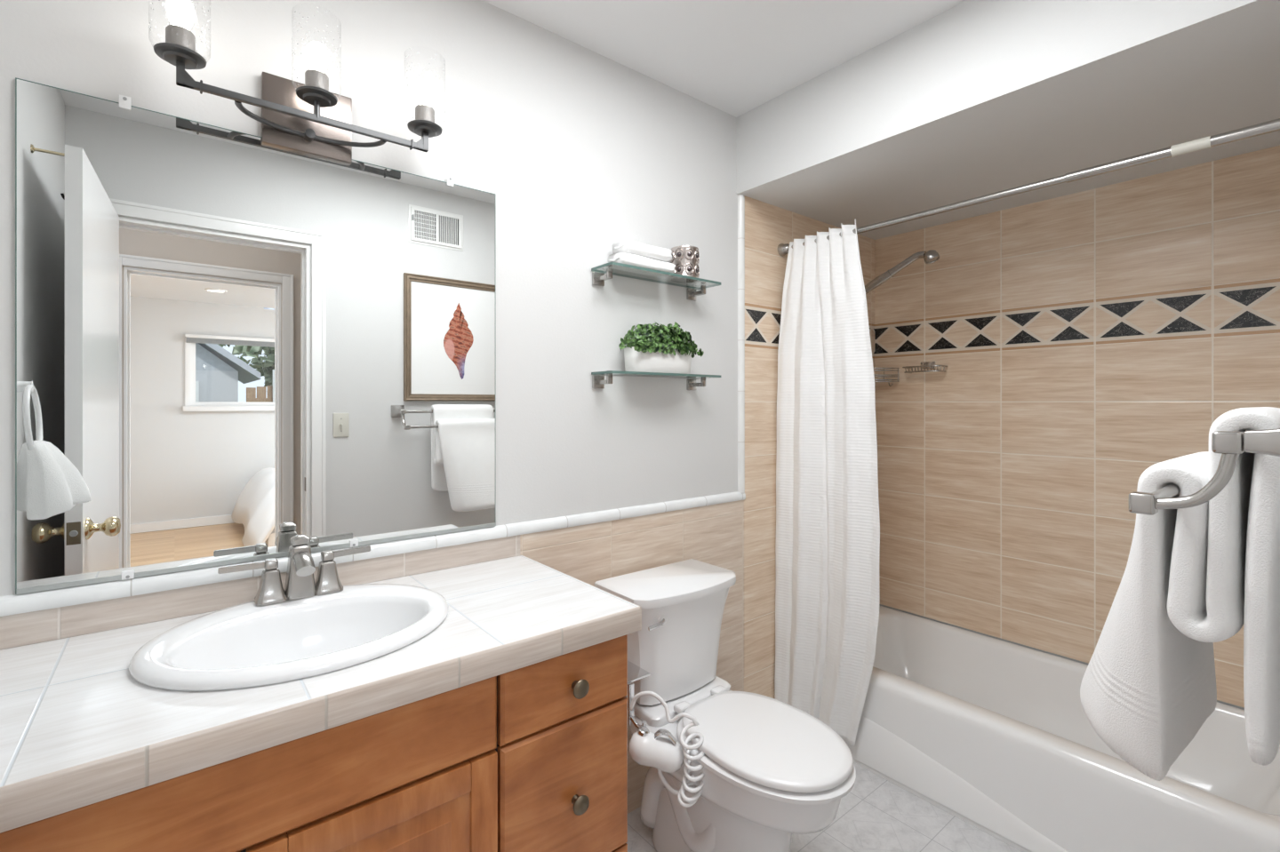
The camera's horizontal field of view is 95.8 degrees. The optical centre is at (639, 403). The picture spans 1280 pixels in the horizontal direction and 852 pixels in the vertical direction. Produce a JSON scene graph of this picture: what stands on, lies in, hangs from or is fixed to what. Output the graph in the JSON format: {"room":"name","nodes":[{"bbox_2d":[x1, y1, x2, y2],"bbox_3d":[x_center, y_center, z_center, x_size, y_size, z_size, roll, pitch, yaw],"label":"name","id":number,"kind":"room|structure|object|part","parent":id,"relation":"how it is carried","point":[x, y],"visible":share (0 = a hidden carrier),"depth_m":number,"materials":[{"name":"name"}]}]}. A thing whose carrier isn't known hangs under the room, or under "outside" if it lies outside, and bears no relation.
{"room":"bathroom","nodes":[
{"label":"bathroom","id":0,"kind":"room"},
{"bbox_2d":[0,0,737,650],"bbox_3d":[-0.044,0.118,1.949,3.204,2.434,0.100,0,0,-39],"label":"wall","id":1,"kind":"structure","parent":0,"point":[581,152],"depth_m":1.66,"materials":[{"name":"paint"}]},
{"bbox_2d":[15,77,495,594],"bbox_3d":[-0.751,-0.127,1.307,0.908,0.931,0.013,0,0,-39],"label":"wall mirror","id":2,"kind":"object","parent":1,"relation":"attached to","point":[231,347],"visible":1,"depth_m":1.21,"materials":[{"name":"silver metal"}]},
{"bbox_2d":[0,535,519,649],"bbox_3d":[-0.761,0.402,1.302,1.076,0.059,0.008,0,0,-39],"label":"tile backsplash","id":3,"kind":"structure","parent":1,"relation":"attached to","point":[17,630],"depth_m":1.18,"materials":[{"name":"tile"}]},
{"bbox_2d":[148,0,445,164],"bbox_3d":[-0.705,-0.690,1.250,0.543,0.254,0.160,0,0,-39],"label":"vanity light","id":4,"kind":"object","parent":1,"relation":"attached to","point":[308,118],"visible":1,"depth_m":1.25,"materials":[{"name":"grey metal"}]},
{"bbox_3d":[-0.860,-0.736,1.081,0.091,0.162,0.091,0,0,-39],"label":"lamp shade","id":5,"kind":"part","parent":4,"relation":"part of","materials":[{"name":"clear glass"}]},
{"bbox_3d":[-0.860,-0.729,1.081,0.043,0.066,0.043,0,0,-39],"label":"bulb","id":6,"kind":"part","parent":4,"relation":"part of","materials":[{"name":"white glass"}]},
{"bbox_2d":[165,24,195,51],"bbox_3d":[-0.860,-0.675,1.081,0.044,0.042,0.044,0,0,-39],"label":"socket","id":7,"kind":"object","parent":4,"relation":"attached to","point":[180,35],"depth_m":1.06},
{"bbox_3d":[-0.716,-0.599,1.263,0.285,0.010,0.092,0,0,-39],"label":"bow arm","id":8,"kind":"part","parent":4,"relation":"part of","materials":[{"name":"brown metal"}]},
{"bbox_3d":[-0.684,-0.736,1.223,0.091,0.162,0.091,0,0,-39],"label":"lamp shade","id":9,"kind":"part","parent":4,"relation":"part of","materials":[{"name":"clear glass"}]},
{"bbox_3d":[-0.684,-0.729,1.223,0.043,0.066,0.043,0,0,-39],"label":"bulb","id":10,"kind":"part","parent":4,"relation":"part of","materials":[{"name":"white glass"}]},
{"bbox_2d":[304,69,328,90],"bbox_3d":[-0.684,-0.675,1.223,0.044,0.042,0.044,0,0,-39],"label":"socket","id":11,"kind":"object","parent":4,"relation":"attached to","point":[313,77],"depth_m":1.20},
{"bbox_2d":[415,104,434,122],"bbox_3d":[-0.508,-0.675,1.365,0.044,0.042,0.044,0,0,-39],"label":"socket","id":12,"kind":"object","parent":4,"relation":"attached to","point":[422,112],"depth_m":1.35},
{"bbox_3d":[-0.508,-0.736,1.365,0.091,0.162,0.091,0,0,-39],"label":"lamp shade","id":13,"kind":"part","parent":4,"relation":"part of","materials":[{"name":"clear glass"}]},
{"bbox_3d":[-0.508,-0.729,1.365,0.043,0.066,0.043,0,0,-39],"label":"bulb","id":14,"kind":"part","parent":4,"relation":"part of","materials":[{"name":"white glass"}]},
{"bbox_2d":[0,491,745,616],"bbox_3d":[-0.387,0.355,1.598,2.030,0.033,0.016,0,0,-39],"label":"trim","id":15,"kind":"structure","parent":1,"relation":"attached to","point":[12,604],"depth_m":1.34,"materials":[{"name":"tile"}]},
{"bbox_2d":[520,500,743,814],"bbox_3d":[0.029,0.853,1.939,0.952,0.965,0.008,0,0,-39],"label":"wainscot tile","id":16,"kind":"structure","parent":1,"relation":"attached to","point":[712,534],"depth_m":1.96,"materials":[{"name":"tile"}]},
{"bbox_2d":[591,262,721,300],"bbox_3d":[0.065,-0.396,1.899,0.472,0.053,0.115,0,0,-39],"label":"glass shelf","id":17,"kind":"object","parent":1,"relation":"attached to","point":[598,279],"visible":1,"depth_m":1.86,"materials":[{"name":"green"}]},
{"bbox_2d":[608,252,675,276],"bbox_3d":[0.006,-0.443,1.853,0.224,0.047,0.089,0,0,-39],"label":"folded towel","id":18,"kind":"object","parent":17,"relation":"on","point":[623,258],"visible":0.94,"depth_m":1.81,"materials":[{"name":"white fabric"}]},
{"bbox_2d":[611,240,671,262],"bbox_3d":[0.008,-0.485,1.854,0.192,0.046,0.085,0,0,-39],"label":"folded towel","id":19,"kind":"object","parent":18,"relation":"on","point":[627,246],"visible":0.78,"depth_m":1.81,"materials":[{"name":"white fabric"}]},
{"bbox_2d":[670,245,699,283],"bbox_3d":[0.152,-0.472,1.966,0.100,0.105,0.100,0,0,-39],"label":"candle holder","id":20,"kind":"object","parent":17,"relation":"on","point":[685,259],"visible":0.82,"depth_m":1.93,"materials":[{"name":"silver metal"}]},
{"bbox_2d":[591,370,721,390],"bbox_3d":[0.065,-0.073,1.899,0.472,0.053,0.115,0,0,-39],"label":"glass shelf","id":21,"kind":"object","parent":1,"relation":"attached to","point":[597,381],"visible":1,"depth_m":1.84,"materials":[{"name":"clear glass"}]},
{"bbox_3d":[0.065,-0.093,1.898,0.472,0.008,0.113,0,0,-39],"label":"glass pane","id":22,"kind":"part","parent":21,"relation":"part of","materials":[{"name":"green"}]},
{"bbox_2d":[618,321,703,374],"bbox_3d":[0.068,-0.182,1.891,0.325,0.169,0.123,0,0,-39],"label":"potted plant","id":23,"kind":"object","parent":21,"relation":"on","point":[655,351],"visible":0.98,"depth_m":1.84,"materials":[{"name":"green plant"}]},
{"bbox_3d":[0.062,-0.137,1.893,0.260,0.079,0.094,0,0,-39],"label":"pot","id":24,"kind":"part","parent":23,"relation":"part of","materials":[{"name":"white ceramic"}]},
{"bbox_2d":[737,193,744,493],"bbox_3d":[0.392,-0.230,2.227,0.027,1.149,0.016,0,0,-39],"label":"trim","id":25,"kind":"structure","parent":1,"relation":"attached to","point":[740,197],"depth_m":2.22,"materials":[{"name":"tile"}]},
{"bbox_2d":[744,195,874,698],"bbox_3d":[0.776,0.266,2.540,0.967,2.139,0.009,0,0,-39],"label":"shower tile","id":26,"kind":"structure","parent":1,"relation":"attached to","point":[767,226],"depth_m":2.31,"materials":[{"name":"tile"}]},
{"bbox_2d":[864,249,939,295],"bbox_3d":[0.984,-0.155,2.398,0.119,0.892,0.474,0,0,-39],"label":"shower","id":27,"kind":"object","parent":26,"relation":"attached to","point":[932,256],"visible":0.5,"depth_m":2.34,"materials":[{"name":"silver metal"}]},
{"bbox_2d":[879,604,1244,710],"bbox_3d":[1.621,0.983,2.259,0.004,0.006,1.488,0,0,-39],"label":"trim","id":28,"kind":"structure","parent":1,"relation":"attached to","point":[1078,661],"depth_m":2.38,"materials":[{"name":"beige tile"}]},
{"bbox_2d":[482,0,966,117],"bbox_3d":[0.461,-1.149,1.322,3.204,0.100,1.710,0,0,-39],"label":"ceiling","id":29,"kind":"structure","parent":0,"point":[733,57],"depth_m":1.71,"materials":[{"name":"paint"}]},
{"bbox_2d":[625,762,1022,851],"bbox_3d":[0.442,1.385,1.345,3.204,0.100,1.650,0,0,-39],"label":"floor","id":30,"kind":"structure","parent":0,"point":[877,815],"depth_m":1.81,"materials":[{"name":"marble-look stone tile"},{"name":"grout"}]},
{"bbox_2d":[0,634,627,851],"bbox_3d":[-0.590,0.908,1.083,1.066,0.853,0.546,0,0,-39],"label":"vanity cabinet","id":31,"kind":"object","parent":30,"relation":"on","point":[532,758],"visible":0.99,"depth_m":0.96,"materials":[{"name":"brown wood"}]},
{"bbox_2d":[0,555,641,833],"bbox_3d":[-0.586,0.456,1.093,1.084,0.050,0.536,0,0,-39],"label":"countertop","id":32,"kind":"structure","parent":31,"relation":"on","point":[77,731],"depth_m":0.87,"materials":[{"name":"tile"}]},
{"bbox_2d":[128,584,448,691],"bbox_3d":[-0.624,0.483,1.090,0.510,0.153,0.428,0,0,-39],"label":"sink","id":33,"kind":"object","parent":32,"relation":"in","point":[244,645],"visible":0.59,"depth_m":1.10,"materials":[{"name":"white ceramic"}]},
{"bbox_2d":[217,534,370,607],"bbox_3d":[-0.703,0.343,1.203,0.280,0.130,0.108,0,0,-39],"label":"faucet","id":34,"kind":"object","parent":32,"relation":"on","point":[300,583],"visible":1,"depth_m":1.20,"materials":[{"name":"silver metal"}]},
{"bbox_3d":[-0.790,0.332,1.166,0.100,0.021,0.023,0,0,-39],"label":"lever","id":35,"kind":"part","parent":34,"relation":"part of","materials":[{"name":"silver metal"}]},
{"bbox_3d":[-0.760,0.374,1.190,0.056,0.064,0.056,0,0,-39],"label":"handle","id":36,"kind":"part","parent":34,"relation":"part of","materials":[{"name":"silver metal"}]},
{"bbox_3d":[-0.694,0.330,1.190,0.035,0.044,0.076,0,0,-39],"label":"spout","id":37,"kind":"part","parent":34,"relation":"part of","materials":[{"name":"silver metal"}]},
{"bbox_3d":[-0.679,0.374,1.255,0.056,0.064,0.056,0,0,-39],"label":"handle","id":38,"kind":"part","parent":34,"relation":"part of","materials":[{"name":"silver metal"}]},
{"bbox_3d":[-0.649,0.332,1.279,0.100,0.021,0.023,0,0,-39],"label":"lever","id":39,"kind":"part","parent":34,"relation":"part of","materials":[{"name":"silver metal"}]},
{"bbox_3d":[-0.407,0.929,0.928,0.376,0.602,0.017,0,0,-39],"label":"cabinet door","id":40,"kind":"part","parent":31,"relation":"part of","materials":[{"name":"brown wood"}]},
{"bbox_3d":[-0.142,0.782,1.142,0.292,0.306,0.017,0,0,-39],"label":"drawer","id":41,"kind":"part","parent":31,"relation":"part of","materials":[{"name":"brown wood"}]},
{"bbox_3d":[-0.142,0.554,1.142,0.292,0.138,0.017,0,0,-39],"label":"drawer","id":42,"kind":"part","parent":31,"relation":"part of","materials":[{"name":"brown wood"}]},
{"bbox_3d":[-0.119,0.783,1.131,0.036,0.036,0.029,0,0,-39],"label":"knob","id":43,"kind":"part","parent":31,"relation":"part of","materials":[{"name":"grey metal"}]},
{"bbox_3d":[-0.119,0.557,1.131,0.036,0.036,0.029,0,0,-39],"label":"knob","id":44,"kind":"part","parent":31,"relation":"part of","materials":[{"name":"grey metal"}]},
{"bbox_3d":[-0.142,1.085,1.142,0.292,0.290,0.017,0,0,-39],"label":"drawer","id":45,"kind":"part","parent":31,"relation":"part of","materials":[{"name":"brown wood"}]},
{"bbox_2d":[594,559,855,851],"bbox_3d":[0.252,0.941,1.622,0.422,0.787,0.725,0,0,-39],"label":"toilet","id":46,"kind":"object","parent":30,"relation":"on","point":[772,771],"visible":0.89,"depth_m":1.59,"materials":[{"name":"white ceramic"}]},
{"bbox_2d":[626,660,650,729],"bbox_3d":[-0.038,0.823,1.639,0.107,0.114,0.231,0,0,-39],"label":"holder","id":47,"kind":"object","parent":46,"relation":"hanging from","point":[635,673],"visible":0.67,"depth_m":1.59,"materials":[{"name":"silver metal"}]},
{"bbox_3d":[-0.026,0.825,1.586,0.018,0.111,0.012,0,0,-39],"label":"hanger plate","id":48,"kind":"part","parent":47,"relation":"part of","materials":[{"name":"silver metal"}]},
{"bbox_2d":[628,691,704,807],"bbox_3d":[0.064,0.893,1.498,0.216,0.239,0.096,0,0,15],"label":"hair dryer","id":49,"kind":"object","parent":47,"relation":"hanging from","point":[646,748],"visible":0.98,"depth_m":1.48,"materials":[{"name":"white plastic"}]},
{"bbox_3d":[0.048,0.629,1.642,0.060,0.023,0.013,0,0,-39],"label":"flush lever","id":50,"kind":"part","parent":46,"relation":"part of","materials":[{"name":"silver metal"}]},
{"bbox_3d":[0.103,0.565,1.806,0.422,0.036,0.252,0,0,-39],"label":"tank lid","id":51,"kind":"part","parent":46,"relation":"part of","materials":[{"name":"white ceramic"}]},
{"bbox_3d":[0.098,0.735,1.813,0.394,0.303,0.235,0,0,-39],"label":"tank","id":52,"kind":"part","parent":46,"relation":"part of","materials":[{"name":"white ceramic"}]},
{"bbox_3d":[0.246,1.127,1.629,0.362,0.415,0.692,0,0,-39],"label":"bowl","id":53,"kind":"part","parent":46,"relation":"part of","materials":[{"name":"white ceramic"}]},
{"bbox_3d":[0.331,0.905,1.524,0.364,0.020,0.473,0,0,-39],"label":"seat","id":54,"kind":"part","parent":46,"relation":"part of","materials":[{"name":"white plastic"}]},
{"bbox_3d":[0.330,0.879,1.525,0.348,0.024,0.457,0,0,-39],"label":"seat lid","id":55,"kind":"part","parent":46,"relation":"part of","materials":[{"name":"white plastic"}]},
{"bbox_2d":[843,605,1279,851],"bbox_3d":[1.341,1.160,2.033,0.722,0.348,1.488,0,0,-39],"label":"bathtub","id":56,"kind":"object","parent":30,"relation":"on","point":[996,735],"visible":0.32,"depth_m":1.84,"materials":[{"name":"ceramic"}]},
{"bbox_3d":[1.065,1.229,1.804,0.006,0.188,1.478,0,0,-39],"label":"apron panel","id":57,"kind":"part","parent":56,"relation":"part of","materials":[{"name":"ceramic"}]},
{"bbox_2d":[736,0,1279,239],"bbox_3d":[1.234,-0.952,1.952,1.009,0.295,1.500,0,0,-39],"label":"soffit","id":58,"kind":"structure","parent":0,"point":[978,98],"depth_m":1.69,"materials":[{"name":"paint"}]},
{"bbox_2d":[1080,407,1279,781],"bbox_3d":[0.797,0.271,0.870,0.333,0.532,0.260,0,0,-39],"label":"bath towel","id":59,"kind":"object","parent":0,"point":[1193,577],"visible":0.91,"depth_m":0.75,"materials":[{"name":"white fabric"}]},
{"bbox_3d":[1.700,0.118,2.257,0.100,2.434,1.610,0,0,-39],"label":"wall","id":60,"kind":"structure","parent":0,"visible":0},
{"bbox_2d":[874,145,1279,707],"bbox_3d":[1.624,0.116,2.266,0.008,1.839,1.500,0,0,-39],"label":"wall tile","id":61,"kind":"structure","parent":60,"relation":"attached to","point":[1088,341],"depth_m":2.24,"materials":[{"name":"tile"}]},
{"bbox_2d":[873,368,899,386],"bbox_3d":[1.155,-0.125,2.759,0.143,0.090,0.122,0,0,-39],"label":"caddy","id":62,"kind":"object","parent":61,"relation":"attached to","point":[884,376],"visible":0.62,"depth_m":2.72,"materials":[{"name":"silver metal"}]},
{"bbox_2d":[902,361,947,373],"bbox_3d":[1.286,-0.165,2.614,0.082,0.051,0.172,0,0,-39],"label":"basket","id":63,"kind":"object","parent":61,"relation":"attached to","point":[924,365],"visible":1,"depth_m":2.61,"materials":[{"name":"silver metal"}]},
{"bbox_3d":[0.963,0.118,0.699,3.004,2.434,0.110,0,0,-39],"label":"wall","id":64,"kind":"structure","parent":0,"visible":0},
{"bbox_2d":[777,118,1279,256],"bbox_3d":[1.050,-0.631,1.797,0.052,0.052,1.490,0,0,-39],"label":"curtain rod","id":65,"kind":"object","parent":64,"relation":"attached to","point":[1273,125],"visible":0.94,"depth_m":1.55,"materials":[{"name":"silver metal"}]},
{"bbox_2d":[774,218,879,746],"bbox_3d":[0.705,0.289,2.192,0.069,1.922,0.432,0,0,-39],"label":"shower curtain","id":66,"kind":"object","parent":65,"relation":"hanging from","point":[828,539],"visible":0.98,"depth_m":2.19,"materials":[{"name":"white fabric"}]},
{"bbox_2d":[1128,428,1279,515],"bbox_3d":[0.861,0.067,0.796,0.682,0.117,0.168,0,0,-39],"label":"towel bar","id":67,"kind":"object","parent":64,"relation":"attached to","point":[1229,444],"visible":0.77,"depth_m":0.60,"materials":[{"name":"silver metal"}]},
{"bbox_3d":[0.817,0.113,0.851,0.620,0.014,0.014,0,0,-39],"label":"rail","id":68,"kind":"part","parent":67,"relation":"part of","materials":[{"name":"silver metal"}]},
{"bbox_3d":[0.600,0.085,0.627,0.015,0.070,0.070,0,0,-39],"label":"curved arm","id":69,"kind":"part","parent":67,"relation":"part of","materials":[{"name":"silver metal"}]},
{"bbox_3d":[0.649,0.039,0.566,0.062,0.062,0.076,0,0,-39],"label":"post","id":70,"kind":"part","parent":67,"relation":"part of","materials":[{"name":"silver metal"}]}
]}

